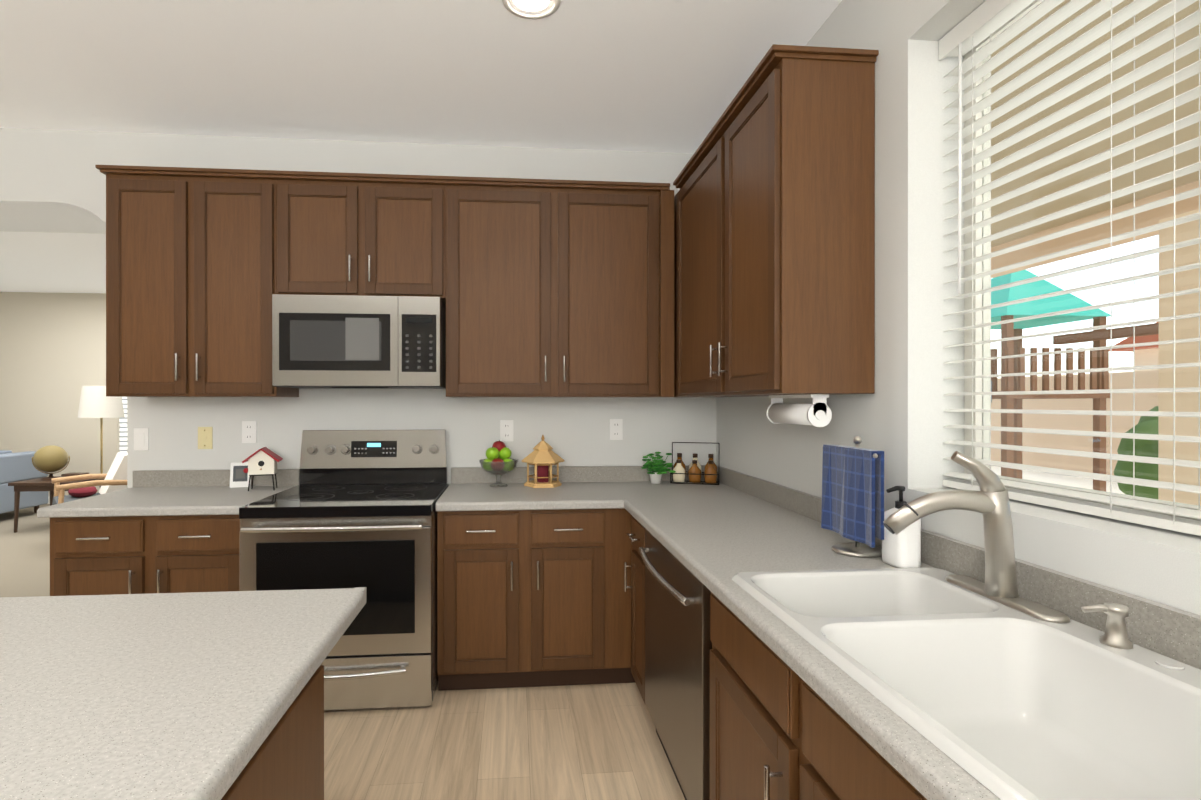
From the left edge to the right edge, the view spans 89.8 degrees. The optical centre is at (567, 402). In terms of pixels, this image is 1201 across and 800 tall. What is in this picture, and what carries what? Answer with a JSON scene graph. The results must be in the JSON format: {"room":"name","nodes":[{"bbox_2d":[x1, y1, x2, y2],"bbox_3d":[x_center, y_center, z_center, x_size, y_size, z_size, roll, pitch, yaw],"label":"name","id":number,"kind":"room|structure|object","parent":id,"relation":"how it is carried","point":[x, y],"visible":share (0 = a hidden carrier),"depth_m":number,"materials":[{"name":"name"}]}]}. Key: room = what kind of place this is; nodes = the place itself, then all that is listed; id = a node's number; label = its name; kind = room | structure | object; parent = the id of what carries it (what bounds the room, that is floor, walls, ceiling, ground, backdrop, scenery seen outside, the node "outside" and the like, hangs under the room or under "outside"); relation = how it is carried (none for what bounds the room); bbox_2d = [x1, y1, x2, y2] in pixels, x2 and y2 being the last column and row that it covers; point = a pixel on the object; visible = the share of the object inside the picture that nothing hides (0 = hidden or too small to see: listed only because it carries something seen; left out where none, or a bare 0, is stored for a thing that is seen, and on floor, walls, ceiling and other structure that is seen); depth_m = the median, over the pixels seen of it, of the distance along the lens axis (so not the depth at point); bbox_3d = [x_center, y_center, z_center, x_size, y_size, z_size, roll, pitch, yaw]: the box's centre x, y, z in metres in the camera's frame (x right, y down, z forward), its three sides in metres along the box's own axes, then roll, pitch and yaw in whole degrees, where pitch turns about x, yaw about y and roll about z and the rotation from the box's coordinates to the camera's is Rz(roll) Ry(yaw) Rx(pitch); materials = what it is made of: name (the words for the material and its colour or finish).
{"room":"kitchen","nodes":[
{"label":"kitchen","id":0,"kind":"room"},
{"bbox_2d":[0,504,49,597],"bbox_3d":[-3.749,1.316,5.444,9.220,0.064,4.900,0,0,-5],"label":"floor","id":1,"kind":"structure","parent":0,"point":[25,560],"depth_m":5.06,"materials":[{"name":"beige carpet"}]},
{"bbox_2d":[0,450,47,513],"bbox_3d":[-6.474,0.910,6.056,0.900,0.746,2.000,0,0,-5],"label":"sofa","id":2,"kind":"object","parent":1,"relation":"on","point":[17,467],"visible":0.75,"depth_m":6.68,"materials":[{"name":"blue fabric"}]},
{"bbox_2d":[8,445,103,532],"bbox_3d":[-5.233,0.860,6.216,0.600,0.847,0.550,0,0,-5],"label":"side table","id":3,"kind":"object","parent":1,"relation":"on","point":[51,458],"visible":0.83,"depth_m":6.09,"materials":[{"name":"brown dark wood"}]},
{"bbox_2d":[51,452,126,504],"bbox_3d":[-4.280,0.756,5.602,0.783,1.057,0.708,0,0,-43],"label":"armchair","id":4,"kind":"object","parent":1,"relation":"on","point":[115,477],"visible":0.25,"depth_m":5.49,"materials":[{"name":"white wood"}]},
{"bbox_2d":[77,386,124,473],"bbox_3d":[-5.354,0.544,6.907,0.430,1.476,0.430,0,0,-5],"label":"floor lamp","id":5,"kind":"object","parent":1,"relation":"on","point":[96,402],"visible":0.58,"depth_m":6.75,"materials":[{"name":"white fabric"}]},
{"bbox_2d":[0,292,119,495],"bbox_3d":[-3.971,-0.060,7.957,9.220,2.690,0.150,0,0,-5],"label":"wall","id":6,"kind":"structure","parent":0,"point":[52,354],"depth_m":7.66,"materials":[{"name":"beige paint"}]},
{"bbox_2d":[120,397,126,451],"bbox_3d":[-4.979,-0.025,7.838,1.606,1.616,0.030,0,0,-5],"label":"living room window","id":7,"kind":"structure","parent":6,"relation":"in","point":[123,434],"depth_m":7.76,"materials":[{"name":"white plastic"}]},
{"bbox_2d":[0,128,715,487],"bbox_3d":[-3.561,-0.054,3.300,9.220,2.690,0.600,0,0,-5],"label":"wall","id":8,"kind":"structure","parent":0,"point":[52,180],"depth_m":3.22,"materials":[{"name":"white paint"}]},
{"bbox_2d":[134,428,148,450],"bbox_3d":[-2.209,0.188,3.114,0.072,0.116,0.008,0,0,-5],"label":"switch plate","id":9,"kind":"object","parent":8,"relation":"attached to","point":[141,438],"visible":1,"depth_m":3.11,"materials":[{"name":"white plastic"}]},
{"bbox_2d":[95,165,298,396],"bbox_3d":[-1.792,-0.566,2.990,0.771,1.070,0.322,0,0,-5],"label":"upper cabinet","id":10,"kind":"object","parent":8,"relation":"attached to","point":[192,262],"depth_m":2.83,"materials":[{"name":"brown wood"}]},
{"bbox_2d":[198,427,212,448],"bbox_3d":[-1.894,0.183,3.142,0.072,0.116,0.008,0,0,-5],"label":"outlet","id":11,"kind":"object","parent":8,"relation":"attached to","point":[205,437],"visible":1,"depth_m":3.14,"materials":[{"name":"beige plastic"}]},
{"bbox_2d":[242,421,256,442],"bbox_3d":[-1.674,0.153,3.161,0.072,0.116,0.008,0,0,-5],"label":"electrical outlet plate","id":12,"kind":"object","parent":8,"relation":"attached to","point":[249,431],"visible":1,"depth_m":3.16,"materials":[{"name":"white plastic"}]},
{"bbox_2d":[275,170,378,295],"bbox_3d":[-1.175,-0.808,3.044,0.468,0.585,0.322,0,0,-5],"label":"upper cabinet","id":13,"kind":"object","parent":8,"relation":"attached to","point":[327,223],"depth_m":2.89,"materials":[{"name":"brown wood"}]},
{"bbox_2d":[272,294,445,388],"bbox_3d":[-1.004,-0.287,3.016,0.764,0.433,0.407,0,0,-5],"label":"microwave","id":14,"kind":"object","parent":13,"relation":"attached to","point":[356,342],"visible":0.98,"depth_m":2.82,"materials":[{"name":"grey metal"}]},
{"bbox_2d":[379,174,446,300],"bbox_3d":[-0.844,-0.809,3.073,0.468,0.585,0.322,0,0,-5],"label":"upper cabinet","id":15,"kind":"object","parent":8,"relation":"attached to","point":[412,208],"depth_m":2.93,"materials":[{"name":"brown wood"}]},
{"bbox_2d":[500,420,512,440],"bbox_3d":[-0.331,0.152,3.280,0.072,0.116,0.008,0,0,-5],"label":"electrical outlet plate","id":16,"kind":"object","parent":8,"relation":"attached to","point":[506,430],"visible":0.98,"depth_m":3.28,"materials":[{"name":"white plastic"}]},
{"bbox_2d":[443,176,673,396],"bbox_3d":[-0.042,-0.566,3.144,1.141,1.070,0.322,0,0,-5],"label":"upper cabinet","id":17,"kind":"object","parent":8,"relation":"attached to","point":[550,288],"depth_m":2.99,"materials":[{"name":"brown wood"}]},
{"bbox_2d":[610,419,622,439],"bbox_3d":[0.269,0.147,3.332,0.072,0.116,0.008,0,0,-5],"label":"electrical outlet plate","id":18,"kind":"object","parent":8,"relation":"attached to","point":[616,429],"visible":1,"depth_m":3.33,"materials":[{"name":"white plastic"}]},
{"bbox_2d":[0,0,841,292],"bbox_3d":[-3.477,-1.458,2.352,9.220,0.120,11.100,0,0,-5],"label":"ceiling","id":19,"kind":"structure","parent":0,"point":[668,76],"depth_m":2.54,"materials":[{"name":"white paint"}]},
{"bbox_2d":[502,0,560,18],"bbox_3d":[-0.126,-1.388,2.081,0.206,0.017,0.206,0,0,-5],"label":"recessed light","id":20,"kind":"object","parent":19,"relation":"in","point":[532,9],"visible":1,"depth_m":2.12,"materials":[{"name":"white glass"}]},
{"bbox_2d":[324,683,684,799],"bbox_3d":[-3.262,1.325,-0.085,9.220,0.060,6.200,0,0,-5],"label":"floor","id":21,"kind":"structure","parent":0,"point":[587,742],"depth_m":2.25,"materials":[{"name":"brown wood"}]},
{"bbox_2d":[50,515,239,595],"bbox_3d":[-1.793,0.882,2.826,0.809,0.818,0.652,0,0,-5],"label":"base cabinet","id":22,"kind":"object","parent":21,"relation":"on","point":[113,555],"visible":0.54,"depth_m":2.54,"materials":[{"name":"brown wood"}]},
{"bbox_2d":[37,469,299,517],"bbox_3d":[-1.800,0.411,2.829,0.825,0.123,0.642,0,0,-5],"label":"countertop","id":23,"kind":"structure","parent":22,"relation":"on","point":[153,492],"depth_m":2.79,"materials":[{"name":"laminate"}]},
{"bbox_2d":[230,462,250,487],"bbox_3d":[-1.685,0.370,3.102,0.095,0.125,0.045,0,0,-15],"label":"picture frame","id":24,"kind":"object","parent":23,"relation":"on","point":[239,477],"visible":0.92,"depth_m":3.09,"materials":[{"name":"white plastic"}]},
{"bbox_2d":[242,447,282,490],"bbox_3d":[-1.521,0.328,3.000,0.167,0.210,0.128,0,0,-17],"label":"birdhouse","id":25,"kind":"object","parent":23,"relation":"on","point":[263,461],"visible":1,"depth_m":2.96,"materials":[{"name":"white wood"}]},
{"bbox_2d":[221,665,323,799],"bbox_3d":[-1.081,0.885,0.004,1.422,0.818,2.235,0,0,-5],"label":"kitchen island","id":26,"kind":"object","parent":21,"relation":"on","point":[286,762],"visible":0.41,"depth_m":1.00,"materials":[{"name":"brown wood"}]},
{"bbox_2d":[0,587,365,799],"bbox_3d":[-1.096,0.456,0.113,1.470,0.038,2.515,0,0,-5],"label":"island countertop","id":27,"kind":"structure","parent":26,"relation":"on","point":[175,696],"depth_m":0.94,"materials":[{"name":"stone"}]},
{"bbox_2d":[239,429,448,709],"bbox_3d":[-0.989,0.717,2.823,0.776,1.148,0.792,0,0,-5],"label":"range","id":28,"kind":"object","parent":21,"relation":"on","point":[327,523],"visible":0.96,"depth_m":2.52,"materials":[{"name":"grey metal"}]},
{"bbox_2d":[437,510,528,690],"bbox_3d":[-0.410,0.882,2.965,0.387,0.818,0.617,0,0,-5],"label":"base cabinet","id":29,"kind":"object","parent":21,"relation":"on","point":[483,556],"depth_m":2.67,"materials":[{"name":"brown wood"}]},
{"bbox_2d":[436,466,616,510],"bbox_3d":[-0.196,0.411,2.971,0.815,0.123,0.642,0,0,-5],"label":"countertop","id":30,"kind":"structure","parent":29,"relation":"on","point":[582,487],"depth_m":2.95,"materials":[{"name":"laminate"}]},
{"bbox_2d":[479,440,517,486],"bbox_3d":[-0.358,0.313,3.131,0.206,0.238,0.206,0,0,-5],"label":"fruit bowl","id":31,"kind":"object","parent":30,"relation":"on","point":[499,461],"visible":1,"depth_m":3.10,"materials":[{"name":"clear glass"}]},
{"bbox_2d":[521,435,563,487],"bbox_3d":[-0.129,0.298,3.146,0.224,0.268,0.194,0,0,-5],"label":"bird feeder","id":32,"kind":"object","parent":30,"relation":"on","point":[542,457],"visible":1,"depth_m":3.11,"materials":[{"name":"brown wood"}]},
{"bbox_2d":[529,509,608,686],"bbox_3d":[-0.039,0.882,2.998,0.357,0.818,0.617,0,0,-5],"label":"base cabinet","id":33,"kind":"object","parent":21,"relation":"on","point":[532,598],"depth_m":2.70,"materials":[{"name":"brown wood"}]},
{"bbox_2d":[609,508,635,683],"bbox_3d":[0.476,0.882,3.043,0.777,0.818,0.617,0,0,-5],"label":"base cabinet","id":34,"kind":"object","parent":21,"relation":"on","point":[620,546],"depth_m":2.73,"materials":[{"name":"brown wood"}]},
{"bbox_2d":[624,516,644,702],"bbox_3d":[0.580,0.883,2.575,0.652,0.818,0.370,0,0,-5],"label":"base cabinet","id":35,"kind":"object","parent":21,"relation":"on","point":[636,536],"visible":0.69,"depth_m":2.53,"materials":[{"name":"brown wood"}]},
{"bbox_2d":[639,528,711,799],"bbox_3d":[0.614,0.884,2.021,0.679,0.817,0.732,0,0,-5],"label":"dishwasher","id":36,"kind":"object","parent":21,"relation":"on","point":[678,645],"visible":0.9,"depth_m":1.86,"materials":[{"name":"grey metal"}]},
{"bbox_2d":[710,592,926,799],"bbox_3d":[0.715,0.884,1.037,0.652,0.818,1.238,0,0,-5],"label":"base cabinet","id":37,"kind":"object","parent":21,"relation":"on","point":[780,729],"visible":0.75,"depth_m":1.19,"materials":[{"name":"brown wood"}]},
{"bbox_2d":[601,451,1200,799],"bbox_3d":[0.667,0.364,1.564,0.657,0.518,3.597,0,0,-5],"label":"countertop","id":38,"kind":"structure","parent":37,"relation":"on","point":[955,669],"depth_m":1.16,"materials":[{"name":"stone"}]},
{"bbox_2d":[641,452,675,483],"bbox_3d":[0.480,0.349,3.228,0.181,0.166,0.219,0,0,-5],"label":"potted plant","id":39,"kind":"object","parent":38,"relation":"on","point":[658,466],"visible":1,"depth_m":3.21,"materials":[{"name":"green plant"}]},
{"bbox_2d":[670,442,718,484],"bbox_3d":[0.686,0.323,3.238,0.256,0.216,0.101,0,0,15],"label":"rack","id":40,"kind":"object","parent":38,"relation":"on","point":[695,472],"visible":0.96,"depth_m":3.22,"materials":[{"name":"black metal"}]},
{"bbox_2d":[821,436,883,557],"bbox_3d":[0.847,0.266,1.757,0.140,0.337,0.283,0,0,-5],"label":"towel stand","id":41,"kind":"object","parent":38,"relation":"on","point":[853,493],"visible":1,"depth_m":1.72,"materials":[{"name":"blue fabric"}]},
{"bbox_2d":[882,486,920,567],"bbox_3d":[0.891,0.328,1.613,0.072,0.212,0.096,0,0,-5],"label":"soap bottle","id":42,"kind":"object","parent":38,"relation":"on","point":[902,549],"visible":0.71,"depth_m":1.57,"materials":[{"name":"white plastic"}]},
{"bbox_2d":[732,567,1200,799],"bbox_3d":[0.730,0.522,1.004,0.565,0.205,1.070,0,0,-5],"label":"sink","id":43,"kind":"object","parent":38,"relation":"in","point":[1026,694],"depth_m":1.12,"materials":[{"name":"white ceramic"}]},
{"bbox_2d":[883,451,1069,622],"bbox_3d":[0.839,0.264,1.294,0.264,0.317,0.300,0,0,-5],"label":"faucet","id":44,"kind":"object","parent":38,"relation":"on","point":[998,594],"depth_m":1.29,"materials":[{"name":"silver metal"}]},
{"bbox_2d":[1081,603,1132,649],"bbox_3d":[0.950,0.389,1.053,0.069,0.068,0.045,0,0,-5],"label":"soap dispenser","id":45,"kind":"object","parent":38,"relation":"on","point":[1115,637],"depth_m":1.05,"materials":[{"name":"silver metal"}]},
{"bbox_2d":[716,0,1200,614],"bbox_3d":[1.220,-0.051,0.308,0.220,2.690,6.200,0,0,-5],"label":"wall","id":46,"kind":"structure","parent":0,"point":[900,418],"depth_m":1.75,"materials":[{"name":"white paint"}]},
{"bbox_2d":[673,124,716,396],"bbox_3d":[0.736,-0.566,2.688,0.322,1.070,0.666,0,0,-5],"label":"upper cabinet","id":47,"kind":"object","parent":46,"relation":"attached to","point":[695,204],"depth_m":2.69,"materials":[{"name":"brown wood"}]},
{"bbox_2d":[717,44,878,396],"bbox_3d":[0.786,-0.565,2.117,0.322,1.070,0.480,0,0,-5],"label":"upper cabinet","id":48,"kind":"object","parent":46,"relation":"attached to","point":[774,244],"depth_m":1.88,"materials":[{"name":"brown wood"}]},
{"bbox_2d":[766,394,831,426],"bbox_3d":[0.797,0.025,2.091,0.080,0.106,0.328,0,0,-5],"label":"paper towel holder","id":49,"kind":"object","parent":48,"relation":"attached to","point":[817,412],"visible":1,"depth_m":2.00,"materials":[{"name":"white plastic"}]},
{"bbox_2d":[964,0,1200,520],"bbox_3d":[1.234,-0.401,1.117,0.044,1.294,1.276,0,0,-5],"label":"window","id":50,"kind":"structure","parent":46,"relation":"in","point":[982,367],"depth_m":1.60,"materials":[{"name":"white"}]},
{"bbox_2d":[939,0,1200,535],"bbox_3d":[1.161,-0.403,1.112,0.074,1.286,1.262,0,0,-5],"label":"window blinds","id":51,"kind":"object","parent":50,"relation":"attached to","point":[979,24],"visible":1,"depth_m":1.36,"materials":[{"name":"white plastic"}]},
{"label":"outside","id":52,"kind":"structure","parent":0,"visible":0},
{"bbox_2d":[991,466,1125,494],"bbox_3d":[20.876,1.439,5.154,39.770,0.200,60.000,0,0,-5],"label":"ground","id":53,"kind":"structure","parent":52,"point":[1072,481],"depth_m":10.47,"materials":[{"name":"beige concrete"}]},
{"bbox_2d":[991,370,1158,475],"bbox_3d":[9.816,0.414,5.182,0.200,1.850,30.000,0,0,-5],"label":"fence","id":54,"kind":"object","parent":53,"relation":"on","point":[1037,437],"depth_m":10.96,"materials":[{"name":"beige wood"}]},
{"bbox_2d":[991,269,1158,491],"bbox_3d":[5.637,-0.339,7.599,4.100,3.350,4.450,0,0,-5],"label":"playset","id":55,"kind":"object","parent":53,"relation":"on","point":[1099,361],"depth_m":8.41,"materials":[{"name":"brown wood"}]},
{"bbox_2d":[991,0,1200,505],"bbox_3d":[2.672,-0.082,1.089,2.790,2.850,13.100,0,0,-5],"label":"patio cover","id":56,"kind":"object","parent":53,"relation":"on","point":[1070,222],"depth_m":3.35,"materials":[{"name":"beige"}]},
{"bbox_2d":[1109,322,1158,370],"bbox_3d":[23.728,-1.000,17.048,11.000,4.650,7.200,0,0,-5],"label":"house","id":57,"kind":"structure","parent":53,"relation":"on","point":[1143,353],"depth_m":19.17,"materials":[{"name":"beige"}]},
{"bbox_2d":[1114,406,1157,498],"bbox_3d":[5.350,0.637,5.085,0.945,1.403,1.199,0,0,-5],"label":"tree","id":58,"kind":"object","parent":53,"relation":"on","point":[1141,450],"depth_m":5.28,"materials":[{"name":"green plant"}]}
]}

